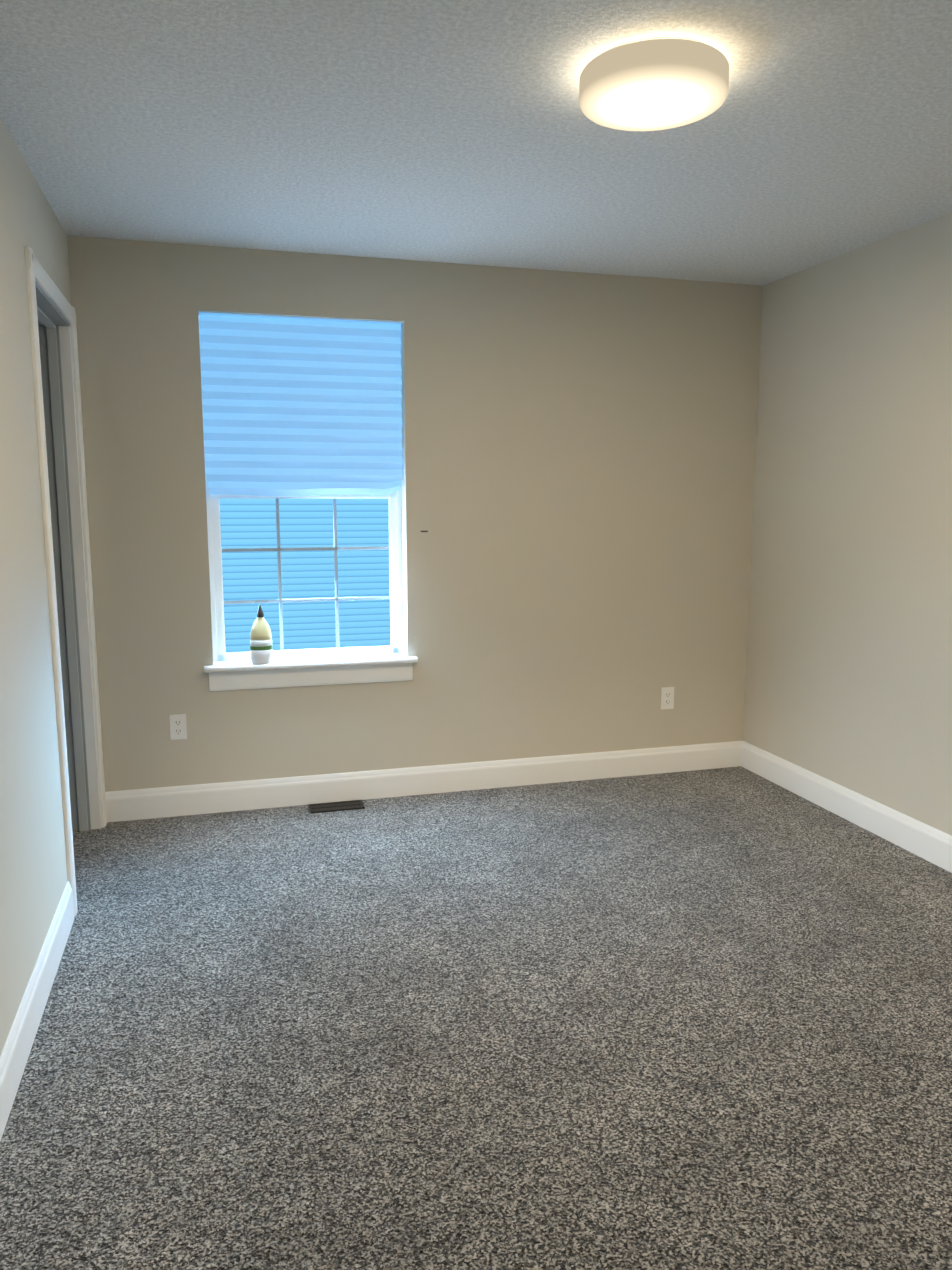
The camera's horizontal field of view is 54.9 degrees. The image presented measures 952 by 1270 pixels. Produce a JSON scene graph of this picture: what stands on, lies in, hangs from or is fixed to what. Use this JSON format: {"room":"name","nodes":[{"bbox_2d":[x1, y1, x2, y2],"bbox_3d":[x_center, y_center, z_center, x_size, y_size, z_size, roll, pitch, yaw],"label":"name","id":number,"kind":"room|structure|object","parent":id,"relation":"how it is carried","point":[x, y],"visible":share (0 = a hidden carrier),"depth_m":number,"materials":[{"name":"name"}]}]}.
{"room":"empty bedroom","nodes":[
{"label":"empty bedroom","id":0,"kind":"room"},
{"bbox_2d":[0,117,70,1055],"bbox_3d":[-0.946,0.006,1.180,0.140,2.440,5.545,-2,9,-16],"label":"wall","id":1,"kind":"structure","parent":0,"point":[33,872],"depth_m":2.58,"materials":[{"name":"beige paint"}]},
{"bbox_2d":[0,881,73,1140],"bbox_3d":[-0.963,1.096,1.689,0.014,0.135,2.914,-2,9,-16],"label":"baseboard","id":2,"kind":"structure","parent":1,"relation":"attached to","point":[15,1053],"depth_m":2.40,"materials":[{"name":"white paint"}]},
{"bbox_2d":[24,246,106,916],"bbox_3d":[-1.566,-0.177,3.379,0.169,2.158,0.967,-2,9,-16],"label":"door frame","id":3,"kind":"structure","parent":1,"relation":"attached to","point":[53,334],"depth_m":3.70,"materials":[{"name":"white paint"}]},
{"bbox_2d":[67,236,762,791],"bbox_3d":[-0.525,-0.448,4.245,4.256,2.440,0.190,-2,9,-16],"label":"wall","id":4,"kind":"structure","parent":0,"point":[577,480],"depth_m":4.28,"materials":[{"name":"beige paint"}]},
{"bbox_2d":[169,714,186,739],"bbox_3d":[-1.314,0.406,4.042,0.070,0.114,0.008,-2,9,-16],"label":"electrical outlet","id":5,"kind":"object","parent":4,"relation":"attached to","point":[178,727],"visible":1,"depth_m":4.04,"materials":[{"name":"white plastic"}]},
{"bbox_2d":[198,315,402,660],"bbox_3d":[-0.779,-0.637,4.194,0.875,1.532,0.075,-2,9,-16],"label":"window","id":6,"kind":"structure","parent":4,"relation":"in","point":[218,602],"depth_m":4.23,"materials":[{"name":"white plastic"}]},
{"bbox_2d":[199,312,402,495],"bbox_3d":[-0.754,-1.001,4.050,0.867,0.768,0.024,-2,9,-16],"label":"window shade","id":7,"kind":"object","parent":6,"relation":"attached to","point":[295,406],"visible":1,"depth_m":4.04,"materials":[{"name":"fabric"}]},
{"bbox_2d":[204,653,417,690],"bbox_3d":[-0.748,0.170,4.203,0.951,0.114,0.153,-2,9,-16],"label":"window sill","id":8,"kind":"structure","parent":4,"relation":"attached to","point":[291,672],"depth_m":4.16,"materials":[{"name":"white paint"}]},
{"bbox_2d":[250,605,272,664],"bbox_3d":[-0.957,-0.003,4.077,0.097,0.265,0.064,-2,9,-16],"label":"glue bottle","id":9,"kind":"object","parent":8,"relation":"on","point":[261,647],"visible":1,"depth_m":4.06,"materials":[{"name":"beige plastic"}]},
{"bbox_2d":[105,741,739,821],"bbox_3d":[-0.116,0.690,4.424,3.150,0.135,0.014,-2,9,-16],"label":"baseboard","id":10,"kind":"structure","parent":4,"relation":"attached to","point":[161,802],"depth_m":4.36,"materials":[{"name":"white paint"}]},
{"bbox_2d":[661,687,673,709],"bbox_3d":[0.981,0.323,4.686,0.070,0.114,0.008,-2,9,-16],"label":"electrical outlet","id":11,"kind":"object","parent":4,"relation":"attached to","point":[667,697],"visible":1,"depth_m":4.68,"materials":[{"name":"white plastic"}]},
{"bbox_2d":[0,766,951,1269],"bbox_3d":[0.229,1.199,1.792,4.256,0.100,5.735,-2,9,-16],"label":"floor","id":12,"kind":"structure","parent":0,"point":[690,1020],"depth_m":2.38,"materials":[{"name":"carpet"}]},
{"bbox_2d":[308,800,364,813],"bbox_3d":[-0.641,0.787,4.207,0.245,0.006,0.112,-2,9,-16],"label":"air vent register","id":13,"kind":"object","parent":12,"relation":"on","point":[335,806],"visible":1,"depth_m":4.20,"materials":[{"name":"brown metal"}]},
{"bbox_2d":[0,0,951,284],"bbox_3d":[0.229,-1.313,1.420,4.256,0.100,5.735,-2,9,-16],"label":"ceiling","id":14,"kind":"structure","parent":0,"point":[448,130],"depth_m":2.63,"materials":[{"name":"white paint"}]},
{"bbox_2d":[579,37,728,130],"bbox_3d":[0.434,-1.343,2.249,0.360,0.084,0.360,-2,9,-16],"label":"ceiling light","id":15,"kind":"object","parent":14,"relation":"attached to","point":[656,83],"visible":1,"depth_m":2.16,"materials":[{"name":"white glass"}]},
{"bbox_2d":[743,212,951,835],"bbox_3d":[2.235,-0.126,2.070,0.140,2.440,5.545,-2,9,-16],"label":"wall","id":16,"kind":"structure","parent":0,"point":[848,685],"depth_m":3.90,"materials":[{"name":"beige paint"}]},
{"bbox_2d":[740,741,951,872],"bbox_3d":[1.939,0.902,2.996,0.014,0.135,3.910,-2,9,-16],"label":"baseboard","id":17,"kind":"structure","parent":16,"relation":"attached to","point":[904,831],"depth_m":3.99,"materials":[{"name":"white paint"}]},
{"label":"outside","id":18,"kind":"structure","parent":0,"visible":0},
{"bbox_2d":[219,498,389,651],"bbox_3d":[-1.313,-1.692,7.143,9.500,6.450,0.114,-2,9,-16],"label":"siding","id":19,"kind":"object","parent":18,"point":[247,523],"depth_m":7.26,"materials":[{"name":"blue plastic"}]}
]}

